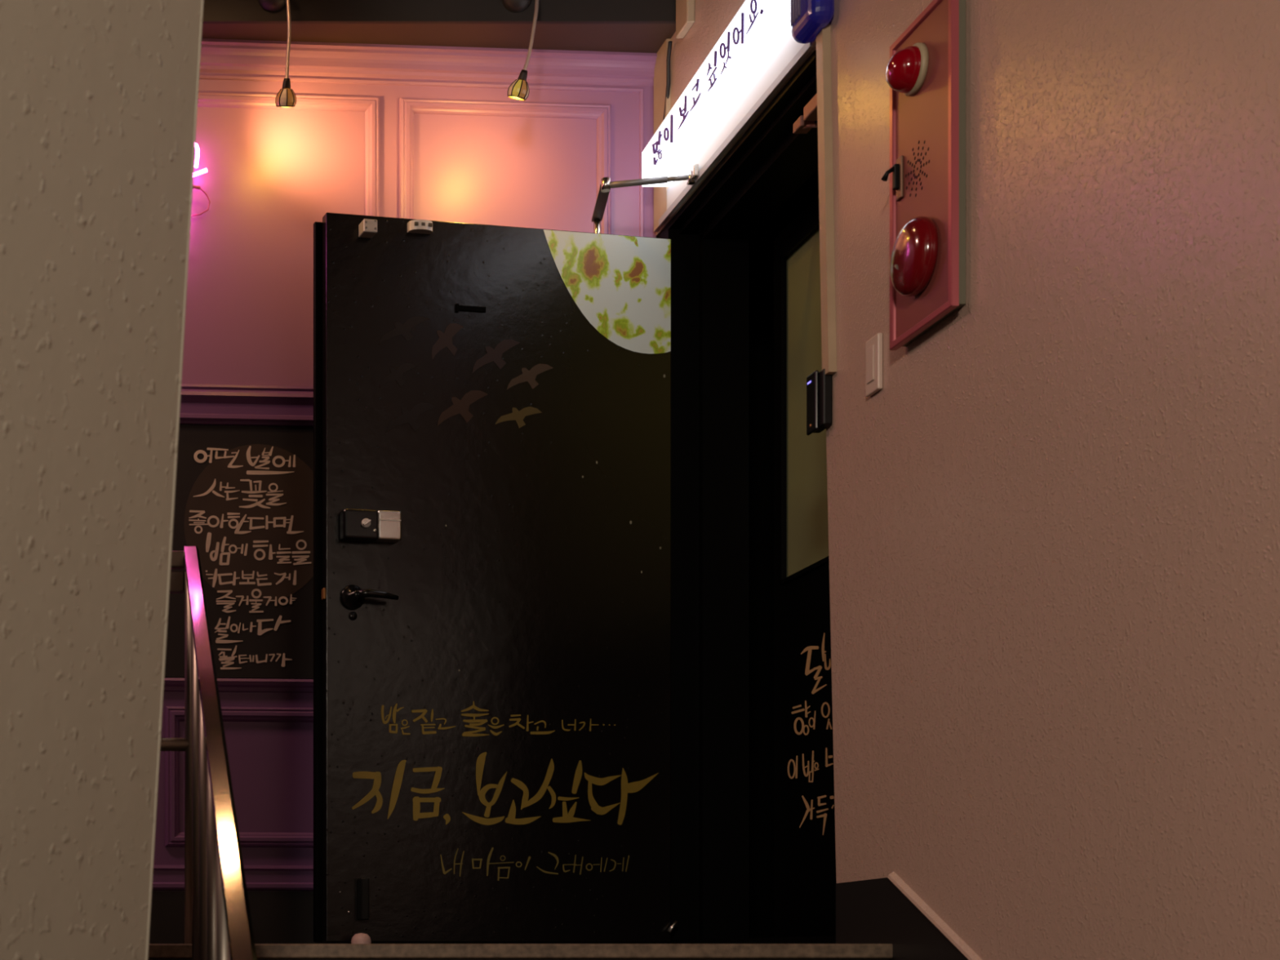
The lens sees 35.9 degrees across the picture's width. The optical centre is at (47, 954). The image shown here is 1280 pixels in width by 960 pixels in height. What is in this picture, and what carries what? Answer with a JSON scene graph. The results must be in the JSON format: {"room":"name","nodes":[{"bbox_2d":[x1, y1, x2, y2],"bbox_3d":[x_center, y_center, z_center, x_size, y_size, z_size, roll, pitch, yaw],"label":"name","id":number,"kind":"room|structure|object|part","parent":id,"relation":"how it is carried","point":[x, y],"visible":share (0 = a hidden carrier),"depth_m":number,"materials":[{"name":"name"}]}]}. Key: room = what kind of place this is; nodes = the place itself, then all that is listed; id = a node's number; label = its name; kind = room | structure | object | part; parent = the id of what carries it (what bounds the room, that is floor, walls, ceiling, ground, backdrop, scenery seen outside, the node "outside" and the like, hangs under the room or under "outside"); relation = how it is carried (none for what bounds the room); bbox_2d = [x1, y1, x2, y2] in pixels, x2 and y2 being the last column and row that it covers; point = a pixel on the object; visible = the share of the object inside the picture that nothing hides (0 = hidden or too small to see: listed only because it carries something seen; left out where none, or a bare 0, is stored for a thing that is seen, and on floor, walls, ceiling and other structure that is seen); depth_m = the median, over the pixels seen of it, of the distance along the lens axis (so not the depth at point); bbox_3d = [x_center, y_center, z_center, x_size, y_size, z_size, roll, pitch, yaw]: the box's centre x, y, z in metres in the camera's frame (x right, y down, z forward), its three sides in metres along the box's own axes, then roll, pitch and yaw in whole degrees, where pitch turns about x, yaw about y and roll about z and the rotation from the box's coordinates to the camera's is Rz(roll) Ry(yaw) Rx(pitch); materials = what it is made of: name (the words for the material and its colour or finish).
{"room":"stairwell","nodes":[
{"label":"stairwell","id":0,"kind":"room"},
{"bbox_2d":[0,0,204,959],"bbox_3d":[-0.543,-0.500,1.060,1.715,5.400,2.840,0,0,0],"label":"wall","id":1,"kind":"structure","parent":0,"point":[99,99],"depth_m":2.10,"materials":[{"name":"grey paint"}]},
{"bbox_2d":[153,72,656,891],"bbox_3d":[0.027,-1.500,5.150,3.467,3.000,0.100,0,0,-4],"label":"wall","id":2,"kind":"structure","parent":0,"point":[271,175],"depth_m":5.14,"materials":[{"name":"paint"}]},
{"bbox_2d":[191,142,210,216],"bbox_3d":[0.270,-2.150,5.096,0.384,0.298,0.043,0,0,-4],"label":"sign","id":3,"kind":"object","parent":2,"relation":"attached to","point":[197,147],"visible":0.24,"depth_m":5.09,"materials":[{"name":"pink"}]},
{"bbox_2d":[151,865,313,890],"bbox_3d":[0.031,-0.218,5.091,3.467,0.072,0.018,0,0,-4],"label":"trim","id":4,"kind":"structure","parent":2,"relation":"attached to","point":[165,877],"depth_m":5.12,"materials":[{"name":"purple paint"}]},
{"bbox_2d":[163,677,313,693],"bbox_3d":[0.031,-0.767,5.089,3.467,0.038,0.022,0,0,-4],"label":"trim","id":5,"kind":"structure","parent":2,"relation":"attached to","point":[171,684],"depth_m":5.12,"materials":[{"name":"purple paint"}]},
{"bbox_2d":[164,424,313,679],"bbox_3d":[0.693,-1.146,5.136,0.728,0.718,0.012,0,0,-4],"label":"board","id":6,"kind":"object","parent":2,"relation":"attached to","point":[244,495],"visible":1,"depth_m":5.12,"materials":[{"name":"black"}]},
{"bbox_2d":[164,706,313,847],"bbox_3d":[1.017,-0.506,5.155,1.371,0.400,0.016,0,0,-4],"label":"trim","id":7,"kind":"structure","parent":2,"relation":"attached to","point":[173,714],"depth_m":5.12,"materials":[{"name":"purple paint"}]},
{"bbox_2d":[178,383,313,426],"bbox_3d":[0.031,-1.564,5.086,3.467,0.116,0.028,0,0,-4],"label":"trim","id":8,"kind":"structure","parent":2,"relation":"attached to","point":[200,404],"depth_m":5.12,"materials":[{"name":"purple paint"}]},
{"bbox_2d":[197,91,379,216],"bbox_3d":[0.296,-2.008,5.109,1.313,0.895,0.016,0,0,-4],"label":"trim","id":9,"kind":"structure","parent":2,"relation":"attached to","point":[370,105],"depth_m":5.14,"materials":[{"name":"paint"}]},
{"bbox_2d":[148,890,657,943],"bbox_3d":[0.030,-0.101,5.095,3.467,0.158,0.010,0,0,-4],"label":"baseboard","id":10,"kind":"structure","parent":2,"relation":"attached to","point":[277,917],"depth_m":5.13,"materials":[{"name":"black wood"}]},
{"bbox_2d":[199,73,644,236],"bbox_3d":[0.012,-2.038,5.096,3.431,0.936,0.007,0,0,-4],"label":"trim","id":11,"kind":"structure","parent":2,"relation":"attached to","point":[211,77],"depth_m":5.17,"materials":[{"name":"paint"}]},
{"bbox_2d":[200,38,657,86],"bbox_3d":[0.031,-2.551,5.078,3.467,0.078,0.044,0,0,-4],"label":"trim","id":12,"kind":"structure","parent":2,"relation":"attached to","point":[217,55],"depth_m":5.14,"materials":[{"name":"paint"}]},
{"bbox_2d":[399,97,611,234],"bbox_3d":[1.317,-2.007,5.174,0.620,0.894,0.016,0,0,-4],"label":"trim","id":13,"kind":"structure","parent":2,"relation":"attached to","point":[408,107],"depth_m":5.17,"materials":[{"name":"paint"}]},
{"bbox_2d":[202,0,675,23],"bbox_3d":[0.030,-2.694,3.250,3.460,0.212,4.100,0,0,0],"label":"ceiling","id":14,"kind":"structure","parent":0,"point":[215,11],"depth_m":4.99,"materials":[{"name":"black paint"}]},
{"bbox_2d":[257,0,296,106],"bbox_3d":[0.630,-2.502,4.938,0.098,0.384,0.108,0,0,0],"label":"gooseneck lamp","id":15,"kind":"object","parent":14,"relation":"hanging from","point":[286,96],"visible":1,"depth_m":4.90,"materials":[{"name":"black paint"}]},
{"bbox_3d":[0.650,-2.338,4.921,0.054,0.055,0.054,0,0,0],"label":"lamp shade","id":16,"kind":"part","parent":15,"relation":"part of","materials":[{"name":"orange glass"}]},
{"bbox_2d":[281,78,290,88],"bbox_3d":[0.650,-2.359,4.909,0.025,0.056,0.037,0,0,0],"label":"socket","id":17,"kind":"object","parent":15,"relation":"attached to","point":[286,82],"depth_m":4.90,"materials":[{"name":"black metal"}]},
{"bbox_2d":[201,23,675,53],"bbox_3d":[0.030,-2.600,5.152,3.460,0.024,0.295,0,0,0],"label":"soffit","id":18,"kind":"structure","parent":14,"relation":"attached to","point":[616,37],"depth_m":5.06,"materials":[{"name":"paint"}]},
{"bbox_2d":[502,0,538,100],"bbox_3d":[1.291,-2.502,4.921,0.082,0.380,0.150,0,0,6],"label":"gooseneck lamp","id":19,"kind":"object","parent":14,"relation":"hanging from","point":[518,90],"visible":1,"depth_m":4.86,"materials":[{"name":"black paint"}]},
{"bbox_3d":[1.275,-2.341,4.877,0.055,0.054,0.054,0,0,0],"label":"lamp shade","id":20,"kind":"part","parent":19,"relation":"part of","materials":[{"name":"orange glass"}]},
{"bbox_2d":[517,69,527,80],"bbox_3d":[1.280,-2.361,4.868,0.029,0.056,0.034,0,0,0],"label":"socket","id":21,"kind":"object","parent":19,"relation":"attached to","point":[522,76],"depth_m":4.86,"materials":[{"name":"black metal"}]},
{"bbox_2d":[147,958,889,959],"bbox_3d":[0.429,0.932,2.180,2.659,1.847,3.240,0,0,0],"label":"stairs","id":22,"kind":"structure","parent":0,"point":[148,958],"depth_m":3.75,"materials":[{"name":"stone"}]},
{"bbox_2d":[160,546,257,959],"bbox_3d":[-0.282,0.053,2.695,1.236,1.921,2.638,0,0,0],"label":"stair railing","id":23,"kind":"object","parent":22,"relation":"on","point":[218,926],"visible":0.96,"depth_m":3.32,"materials":[{"name":"silver metal"}]},
{"bbox_3d":[-0.293,-0.460,3.930,1.214,0.033,0.029,0,0,0],"label":"guard rail","id":24,"kind":"part","parent":23,"relation":"part of","materials":[{"name":"silver metal"}]},
{"bbox_3d":[-0.300,-0.818,3.956,1.200,0.045,0.032,0,0,0],"label":"guard rail","id":25,"kind":"part","parent":23,"relation":"part of","materials":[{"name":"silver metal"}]},
{"bbox_3d":[-0.300,-0.866,3.956,1.200,0.036,0.032,0,0,0],"label":"guard rail","id":26,"kind":"part","parent":23,"relation":"part of","materials":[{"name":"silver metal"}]},
{"bbox_3d":[0.315,-0.428,3.930,0.033,0.812,0.033,0,0,0],"label":"newel post","id":27,"kind":"part","parent":23,"relation":"part of","materials":[{"name":"silver metal"}]},
{"bbox_2d":[656,168,818,937],"bbox_3d":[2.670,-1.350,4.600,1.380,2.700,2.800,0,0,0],"label":"door frame","id":28,"kind":"structure","parent":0,"point":[761,244],"depth_m":5.90,"materials":[{"name":"black paint"}]},
{"bbox_2d":[773,195,836,937],"bbox_3d":[2.068,-1.031,4.492,0.053,1.978,1.185,0,0,0],"label":"door","id":29,"kind":"structure","parent":28,"relation":"in","point":[805,881],"depth_m":4.92,"materials":[{"name":"black metal"}]},
{"bbox_3d":[2.066,-1.490,4.522,0.008,0.919,1.004,0,0,0],"label":"glass pane","id":30,"kind":"part","parent":29,"relation":"part of","materials":[{"name":"glass"}]},
{"bbox_2d":[656,0,1279,959],"bbox_3d":[1.870,-0.500,1.808,0.220,5.400,6.815,0,0,0],"label":"wall","id":31,"kind":"structure","parent":0,"point":[1054,513],"depth_m":3.10,"materials":[{"name":"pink paint"}]},
{"bbox_2d":[653,39,671,231],"bbox_3d":[1.754,-2.350,5.141,0.012,0.530,0.107,0,0,0],"label":"strip","id":32,"kind":"object","parent":31,"relation":"attached to","point":[660,71],"visible":0.57,"depth_m":5.14,"materials":[{"name":"brown wood"}]},
{"bbox_2d":[662,40,672,121],"bbox_3d":[1.749,-2.441,5.080,0.016,0.242,0.080,0,0,3],"label":"power cable","id":33,"kind":"object","parent":31,"relation":"attached to","point":[669,44],"visible":0.74,"depth_m":5.08,"materials":[{"name":"black plastic"}]},
{"bbox_2d":[675,0,694,38],"bbox_3d":[1.749,-2.792,4.940,0.022,0.515,0.090,0,0,0],"label":"duct","id":34,"kind":"object","parent":31,"relation":"attached to","point":[685,9],"visible":1,"depth_m":4.93,"materials":[{"name":"beige plastic"}]},
{"bbox_2d":[641,0,790,186],"bbox_3d":[1.717,-2.232,4.614,0.087,0.134,0.927,0,0,0],"label":"sign","id":35,"kind":"object","parent":31,"relation":"attached to","point":[757,26],"visible":0.99,"depth_m":4.56,"materials":[{"name":"white plastic"}]},
{"bbox_2d":[658,25,816,226],"bbox_3d":[1.752,-2.135,4.620,0.016,0.113,1.040,0,0,0],"label":"trim","id":36,"kind":"structure","parent":31,"relation":"attached to","point":[788,54],"depth_m":4.52,"materials":[{"name":"grey plastic"}]},
{"bbox_2d":[657,49,835,943],"bbox_3d":[1.872,-1.051,4.620,0.216,2.058,1.180,0,0,0],"label":"door frame","id":37,"kind":"structure","parent":31,"relation":"attached to","point":[709,235],"depth_m":5.08,"materials":[{"name":"black metal"}]},
{"bbox_2d":[313,164,698,942],"bbox_3d":[1.252,-1.076,4.991,1.047,2.084,0.342,0,0,0],"label":"door","id":38,"kind":"structure","parent":37,"relation":"attached to","point":[492,403],"depth_m":4.98,"materials":[{"name":"black metal"}]},
{"bbox_3d":[0.834,-0.974,4.888,0.068,0.068,0.046,0,0,-10],"label":"lever handle","id":39,"kind":"part","parent":38,"relation":"part of","materials":[{"name":"black plastic"}]},
{"bbox_3d":[0.870,-1.975,4.897,0.039,0.035,0.042,0,0,-10],"label":"armature plate","id":40,"kind":"part","parent":38,"relation":"part of","materials":[{"name":"silver metal"}]},
{"bbox_3d":[0.894,-0.975,4.871,0.116,0.026,0.025,0,0,-9],"label":"lever","id":41,"kind":"part","parent":38,"relation":"part of","materials":[{"name":"black plastic"}]},
{"bbox_3d":[1.541,-2.093,5.016,0.028,0.008,0.236,0,0,11],"label":"arm","id":42,"kind":"part","parent":38,"relation":"part of","materials":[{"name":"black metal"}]},
{"bbox_2d":[792,93,817,133],"bbox_3d":[1.825,-2.000,4.237,0.050,0.039,0.275,0,0,0],"label":"magnet","id":43,"kind":"object","parent":31,"relation":"attached to","point":[805,122],"visible":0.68,"depth_m":4.31,"materials":[{"name":"red wood"}]},
{"bbox_2d":[790,0,834,44],"bbox_3d":[1.727,-2.180,4.067,0.066,0.200,0.135,0,0,0],"label":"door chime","id":44,"kind":"object","parent":31,"relation":"attached to","point":[808,18],"visible":1,"depth_m":4.04,"materials":[{"name":"blue plastic"}]},
{"bbox_2d":[806,368,832,435],"bbox_3d":[1.744,-1.251,4.072,0.032,0.135,0.074,0,0,0],"label":"card reader","id":45,"kind":"object","parent":31,"relation":"attached to","point":[819,384],"visible":1,"depth_m":4.06,"materials":[{"name":"black plastic"}]},
{"bbox_2d":[815,22,836,374],"bbox_3d":[1.751,-1.705,4.050,0.018,0.810,0.068,0,0,0],"label":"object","id":46,"kind":"object","parent":31,"relation":"attached to","point":[828,348],"visible":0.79,"depth_m":4.04,"materials":[{"name":"beige plastic"}]},
{"bbox_2d":[866,333,882,396],"bbox_3d":[1.753,-1.252,3.823,0.014,0.118,0.059,0,0,0],"label":"light switch","id":47,"kind":"object","parent":31,"relation":"attached to","point":[873,345],"visible":1,"depth_m":3.81,"materials":[{"name":"beige plastic"}]},
{"bbox_2d":[835,877,968,959],"bbox_3d":[1.757,0.860,2.304,0.006,2.041,3.408,0,0,0],"label":"baseboard","id":48,"kind":"structure","parent":31,"relation":"attached to","point":[870,911],"depth_m":3.76,"materials":[{"name":"black stone"}]},
{"bbox_2d":[881,0,965,350],"bbox_3d":[1.718,-1.553,3.570,0.083,0.624,0.255,0,0,0],"label":"panel","id":49,"kind":"object","parent":31,"relation":"attached to","point":[926,70],"visible":1,"depth_m":3.54,"materials":[{"name":"red metal"}]},
{"bbox_3d":[1.713,-1.580,3.661,0.034,0.050,0.013,0,0,13],"label":"latch handle","id":50,"kind":"part","parent":49,"relation":"part of","materials":[{"name":"black plastic"}]},
{"bbox_3d":[1.731,-1.577,3.658,0.006,0.084,0.024,0,0,0],"label":"latch plate","id":51,"kind":"part","parent":49,"relation":"part of","materials":[{"name":"brown metal"}]},
{"bbox_2d":[885,45,920,93],"bbox_3d":[1.700,-1.766,3.592,0.047,0.085,0.085,0,0,0],"label":"lamp","id":52,"kind":"object","parent":49,"relation":"attached to","point":[903,72],"depth_m":3.57,"materials":[{"name":"red plastic"}]},
{"bbox_3d":[1.738,-1.553,3.570,0.008,0.600,0.231,0,0,0],"label":"panel plate","id":53,"kind":"part","parent":49,"relation":"part of","materials":[{"name":"red metal"}]},
{"bbox_2d":[887,871,982,959],"bbox_3d":[1.754,0.644,2.173,0.013,1.633,3.146,0,0,0],"label":"trim","id":54,"kind":"structure","parent":31,"relation":"attached to","point":[966,951],"depth_m":3.56,"materials":[{"name":"pink paint"}]},
{"bbox_3d":[0.140,0.054,4.525,3.680,0.148,1.510,0,0,0],"label":"floor","id":55,"kind":"structure","parent":0,"visible":0},
{"bbox_2d":[351,933,371,943],"bbox_3d":[0.846,-0.040,4.860,0.054,0.036,0.054,0,0,0],"label":"door stop","id":56,"kind":"object","parent":55,"relation":"on","point":[360,938],"visible":0.77,"depth_m":4.84,"materials":[{"name":"pink rubber"}]},
{"bbox_2d":[147,943,892,958],"bbox_3d":[0.280,-0.007,3.894,2.959,0.030,0.312,0,0,0],"label":"stair nosing","id":57,"kind":"structure","parent":55,"relation":"attached to","point":[155,950],"depth_m":3.74,"materials":[{"name":"grey metal"}]}
]}

